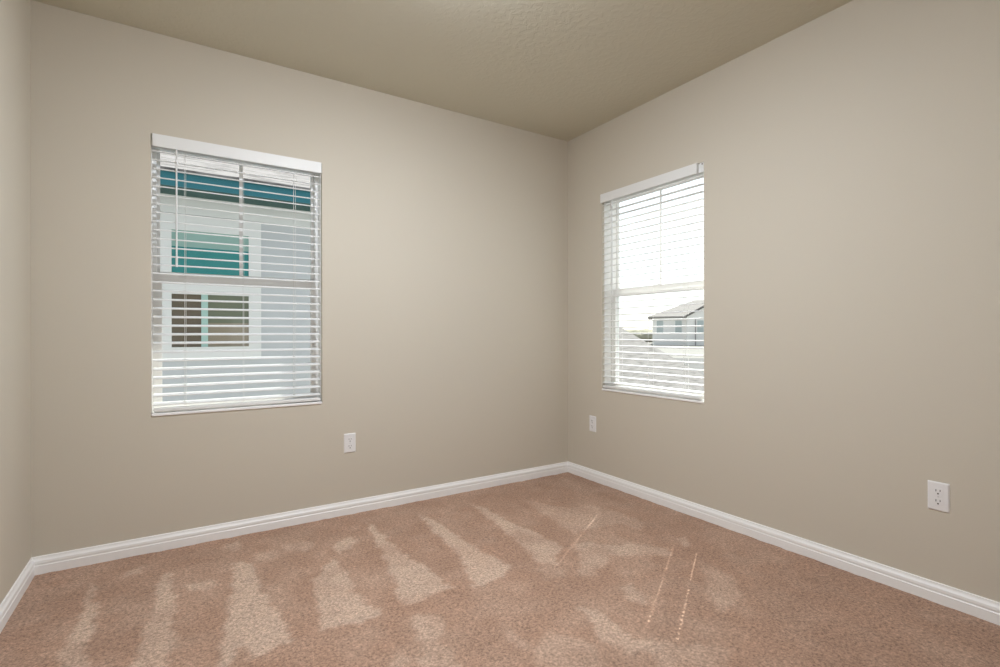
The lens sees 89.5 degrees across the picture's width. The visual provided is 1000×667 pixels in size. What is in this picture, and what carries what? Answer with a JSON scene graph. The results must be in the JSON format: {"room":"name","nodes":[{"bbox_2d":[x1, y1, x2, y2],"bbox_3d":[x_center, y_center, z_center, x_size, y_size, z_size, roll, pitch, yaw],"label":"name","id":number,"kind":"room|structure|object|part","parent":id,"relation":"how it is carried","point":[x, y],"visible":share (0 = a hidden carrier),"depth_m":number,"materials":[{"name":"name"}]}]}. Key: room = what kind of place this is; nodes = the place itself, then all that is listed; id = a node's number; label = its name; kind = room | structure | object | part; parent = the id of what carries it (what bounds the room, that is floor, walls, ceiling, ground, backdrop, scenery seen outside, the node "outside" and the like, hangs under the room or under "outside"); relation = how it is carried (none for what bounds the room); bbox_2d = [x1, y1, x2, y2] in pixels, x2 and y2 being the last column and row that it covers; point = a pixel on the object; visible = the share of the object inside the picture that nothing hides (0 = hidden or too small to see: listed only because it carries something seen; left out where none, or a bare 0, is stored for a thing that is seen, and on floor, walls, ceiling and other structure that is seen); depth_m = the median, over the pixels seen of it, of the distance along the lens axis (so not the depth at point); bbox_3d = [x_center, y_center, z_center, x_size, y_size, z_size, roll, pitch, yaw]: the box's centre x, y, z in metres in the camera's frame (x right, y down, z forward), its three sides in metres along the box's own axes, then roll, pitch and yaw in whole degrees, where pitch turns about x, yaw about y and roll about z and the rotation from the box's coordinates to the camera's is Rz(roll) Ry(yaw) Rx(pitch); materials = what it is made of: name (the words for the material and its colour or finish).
{"room":"empty bedroom","nodes":[
{"label":"empty bedroom","id":0,"kind":"room"},
{"bbox_2d":[0,0,30,603],"bbox_3d":[-1.104,-0.053,0.613,0.120,2.800,3.670,0,0,-33],"label":"wall","id":1,"kind":"structure","parent":0,"point":[15,46],"depth_m":1.98,"materials":[{"name":"beige paint"}]},
{"bbox_2d":[0,557,34,632],"bbox_3d":[-1.078,1.013,0.700,0.014,0.080,3.550,0,0,-33],"label":"baseboard","id":2,"kind":"structure","parent":1,"relation":"attached to","point":[10,602],"depth_m":1.95,"materials":[{"name":"white paint"}]},
{"bbox_2d":[30,0,567,556],"bbox_3d":[-0.787,-0.053,3.093,3.321,2.800,0.170,0,0,-33],"label":"wall","id":3,"kind":"structure","parent":0,"point":[444,233],"depth_m":2.80,"materials":[{"name":"beige paint"}]},
{"bbox_2d":[151,146,321,416],"bbox_3d":[-1.381,-0.282,2.699,0.797,1.362,0.156,0,0,-33],"label":"window","id":4,"kind":"structure","parent":3,"relation":"in","point":[154,155],"depth_m":2.66,"materials":[{"name":"white plastic"}]},
{"bbox_3d":[-1.413,-0.613,2.749,0.757,0.660,0.022,0,0,-33],"label":"sash","id":5,"kind":"part","parent":4,"relation":"part of","materials":[{"name":"white plastic"}]},
{"bbox_3d":[-1.397,0.038,2.724,0.757,0.682,0.028,0,0,-33],"label":"sash","id":6,"kind":"part","parent":4,"relation":"part of","materials":[{"name":"white plastic"}]},
{"bbox_2d":[151,133,321,411],"bbox_3d":[-1.355,-0.292,2.658,0.793,1.344,0.065,0,0,-33],"label":"window blind","id":7,"kind":"object","parent":4,"relation":"attached to","point":[158,141],"visible":1,"depth_m":2.63,"materials":[{"name":"white plastic"}]},
{"bbox_3d":[-1.578,-0.274,2.521,0.001,1.276,0.002,0,0,-33],"label":"lift cord","id":8,"kind":"part","parent":7,"relation":"part of","materials":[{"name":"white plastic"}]},
{"bbox_3d":[-1.358,0.371,2.661,0.780,0.018,0.052,0,0,-33],"label":"rail","id":9,"kind":"part","parent":7,"relation":"part of","materials":[{"name":"white plastic"}]},
{"bbox_3d":[-1.145,-0.275,2.797,0.001,1.276,0.002,0,0,-33],"label":"lift cord","id":10,"kind":"part","parent":7,"relation":"part of","materials":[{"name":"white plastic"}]},
{"bbox_3d":[-1.140,-0.275,2.800,0.001,1.276,0.048,0,0,-33],"label":"ladder cord","id":11,"kind":"part","parent":7,"relation":"part of","materials":[{"name":"white fabric"}]},
{"bbox_3d":[-1.362,0.392,2.670,0.795,0.014,0.088,0,0,-33],"label":"sill","id":12,"kind":"part","parent":4,"relation":"part of","materials":[{"name":"white paint"}]},
{"bbox_2d":[32,462,567,574],"bbox_3d":[-0.757,1.012,3.002,3.031,0.080,0.014,0,0,-33],"label":"baseboard","id":13,"kind":"structure","parent":3,"relation":"attached to","point":[75,558],"depth_m":2.68,"materials":[{"name":"white paint"}]},
{"bbox_2d":[344,433,355,452],"bbox_3d":[-0.873,0.637,2.932,0.068,0.112,0.007,0,0,-33],"label":"electrical outlet","id":14,"kind":"object","parent":3,"relation":"attached to","point":[350,438],"visible":1,"depth_m":2.93,"materials":[{"name":"white plastic"}]},
{"bbox_2d":[33,0,852,141],"bbox_3d":[0.197,-1.555,1.546,3.321,0.200,3.840,0,0,-33],"label":"ceiling","id":15,"kind":"structure","parent":0,"point":[558,69],"depth_m":2.50,"materials":[{"name":"beige paint"}]},
{"bbox_2d":[0,472,999,666],"bbox_3d":[0.194,1.047,1.511,3.031,0.004,3.550,0,0,-33],"label":"floor","id":16,"kind":"structure","parent":0,"point":[566,569],"depth_m":1.99,"materials":[{"name":"carpet"}]},
{"bbox_2d":[568,0,999,601],"bbox_3d":[1.573,-0.057,2.321,0.170,2.800,3.670,0,0,-33],"label":"wall","id":17,"kind":"structure","parent":0,"point":[850,157],"depth_m":2.27,"materials":[{"name":"beige paint"}]},
{"bbox_2d":[589,415,595,431],"bbox_3d":[0.659,0.643,3.591,0.007,0.112,0.068,0,0,-33],"label":"electrical outlet","id":18,"kind":"object","parent":17,"relation":"attached to","point":[592,419],"visible":1,"depth_m":3.59,"materials":[{"name":"white plastic"}]},
{"bbox_2d":[602,174,703,403],"bbox_3d":[0.989,-0.285,3.213,0.156,1.362,0.811,0,0,-33],"label":"window","id":19,"kind":"structure","parent":17,"relation":"in","point":[694,285],"depth_m":3.53,"materials":[{"name":"white plastic"}]},
{"bbox_3d":[1.026,-0.285,3.237,0.068,1.362,0.811,0,0,-33],"label":"frame","id":20,"kind":"part","parent":19,"relation":"part of","materials":[{"name":"white plastic"}]},
{"bbox_2d":[600,162,703,399],"bbox_3d":[0.945,-0.295,3.188,0.069,1.344,0.810,0,0,-33],"label":"window blind","id":21,"kind":"object","parent":19,"relation":"attached to","point":[696,169],"visible":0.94,"depth_m":3.13,"materials":[{"name":"white plastic"}]},
{"bbox_3d":[0.810,-0.278,3.411,0.049,1.276,0.001,0,0,-33],"label":"ladder cord","id":22,"kind":"part","parent":21,"relation":"part of","materials":[{"name":"white fabric"}]},
{"bbox_3d":[0.947,0.368,3.199,0.052,0.018,0.783,0,0,-33],"label":"rail","id":23,"kind":"part","parent":21,"relation":"part of","materials":[{"name":"white plastic"}]},
{"bbox_3d":[1.094,-0.279,2.967,0.049,1.276,0.001,0,0,-33],"label":"ladder cord","id":24,"kind":"part","parent":21,"relation":"part of","materials":[{"name":"white fabric"}]},
{"bbox_3d":[0.961,0.389,3.195,0.088,0.014,0.809,0,0,-33],"label":"sill","id":25,"kind":"part","parent":19,"relation":"part of","materials":[{"name":"white paint"}]},
{"bbox_3d":[1.014,0.034,3.229,0.028,0.682,0.771,0,0,-33],"label":"sash","id":26,"kind":"part","parent":19,"relation":"part of","materials":[{"name":"white plastic"}]},
{"bbox_3d":[1.038,-0.617,3.245,0.022,0.660,0.771,0,0,-33],"label":"sash","id":27,"kind":"part","parent":19,"relation":"part of","materials":[{"name":"white glass"}]},
{"bbox_2d":[568,462,999,625],"bbox_3d":[1.465,1.009,2.322,0.014,0.080,3.550,0,0,-33],"label":"baseboard","id":28,"kind":"structure","parent":17,"relation":"attached to","point":[980,607],"depth_m":2.31,"materials":[{"name":"white paint"}]},
{"bbox_2d":[928,480,949,512],"bbox_3d":[1.702,0.633,1.957,0.007,0.112,0.068,0,0,-33],"label":"electrical outlet","id":29,"kind":"object","parent":17,"relation":"attached to","point":[938,492],"visible":1,"depth_m":1.95,"materials":[{"name":"white plastic"}]},
{"bbox_2d":[932,488,943,495],"bbox_3d":[1.700,0.614,1.956,0.002,0.027,0.034,0,0,-33],"label":"receptacle","id":30,"kind":"object","parent":29,"relation":"attached to","point":[935,491],"depth_m":1.96,"materials":[{"name":"grey plastic"}]},
{"bbox_2d":[932,498,943,505],"bbox_3d":[1.700,0.652,1.956,0.002,0.027,0.034,0,0,-33],"label":"receptacle","id":31,"kind":"object","parent":29,"relation":"attached to","point":[935,501],"depth_m":1.96,"materials":[{"name":"grey plastic"}]},
{"label":"outside","id":32,"kind":"structure","parent":0,"visible":0},
{"bbox_2d":[647,342,703,357],"bbox_3d":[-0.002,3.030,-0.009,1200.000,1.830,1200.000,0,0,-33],"label":"ground","id":33,"kind":"structure","parent":32,"point":[665,350],"depth_m":67.12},
{"bbox_2d":[160,150,309,401],"bbox_3d":[-5.500,0.369,7.862,11.100,7.170,8.000,0,0,-33],"label":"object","id":34,"kind":"structure","parent":33,"relation":"on","point":[167,157],"depth_m":5.31,"materials":[{"name":"white paint"}]},
{"bbox_3d":[-3.176,-0.131,5.138,0.286,0.538,0.012,0,0,-33],"label":"pane","id":35,"kind":"part","parent":34,"relation":"part of","materials":[{"name":"clear glass"}]},
{"bbox_2d":[171,229,248,251],"bbox_3d":[-3.006,-0.963,5.249,0.696,0.165,0.010,0,0,-33],"label":"roller shade","id":36,"kind":"object","parent":34,"relation":"hanging from","point":[188,236],"depth_m":5.23,"materials":[{"name":"teal"}]},
{"bbox_3d":[-2.986,-0.471,5.241,0.913,1.443,0.045,0,0,-33],"label":"window trim","id":37,"kind":"part","parent":34,"relation":"part of","materials":[{"name":"white"}]},
{"bbox_3d":[-3.005,-0.725,5.248,0.696,0.310,0.012,0,0,-33],"label":"pane","id":38,"kind":"part","parent":34,"relation":"part of","materials":[{"name":"teal glass"}]},
{"bbox_3d":[-2.883,0.014,5.325,0.410,0.248,0.012,0,0,-33],"label":"pane","id":39,"kind":"part","parent":34,"relation":"part of","materials":[{"name":"beige glass"}]},
{"bbox_3d":[-2.883,-0.255,5.325,0.410,0.290,0.012,0,0,-33],"label":"pane","id":40,"kind":"part","parent":34,"relation":"part of","materials":[{"name":"green glass"}]},
{"bbox_2d":[626,329,651,341],"bbox_3d":[35.265,0.884,145.597,69.392,4.364,62.914,0,0,-33],"label":"undergrowth","id":41,"kind":"object","parent":33,"relation":"on","point":[641,336],"visible":0.04,"depth_m":118.67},
{"bbox_2d":[619,328,703,390],"bbox_3d":[0.824,1.632,15.404,5.730,4.624,10.700,0,0,-33],"label":"roof","id":42,"kind":"object","parent":33,"relation":"on","point":[621,330],"visible":0.02,"depth_m":13.26,"materials":[{"name":"grey"}]},
{"bbox_2d":[648,300,703,345],"bbox_3d":[37.427,-1.830,94.227,18.600,8.950,17.500,0,0,17],"label":"house","id":43,"kind":"structure","parent":33,"relation":"on","point":[696,307],"depth_m":88.90,"materials":[{"name":"white"}]},
{"bbox_3d":[28.436,-1.190,89.608,1.050,2.100,0.040,0,0,17],"label":"pane","id":44,"kind":"part","parent":43,"relation":"part of","materials":[{"name":"clear glass"}]},
{"bbox_3d":[31.398,-1.195,88.691,1.050,2.100,0.040,0,0,17],"label":"pane","id":45,"kind":"part","parent":43,"relation":"part of","materials":[{"name":"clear glass"}]},
{"bbox_3d":[34.410,-1.200,86.503,1.000,2.100,0.040,0,0,17],"label":"pane","id":46,"kind":"part","parent":43,"relation":"part of","materials":[{"name":"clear glass"}]},
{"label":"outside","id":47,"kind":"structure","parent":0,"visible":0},
{"bbox_2d":[675,358,703,374],"bbox_3d":[27.328,2.946,31.614,88.248,1.830,96.904,0,0,-33],"label":"road","id":48,"kind":"structure","parent":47,"point":[693,366],"depth_m":51.03,"materials":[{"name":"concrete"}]}
]}

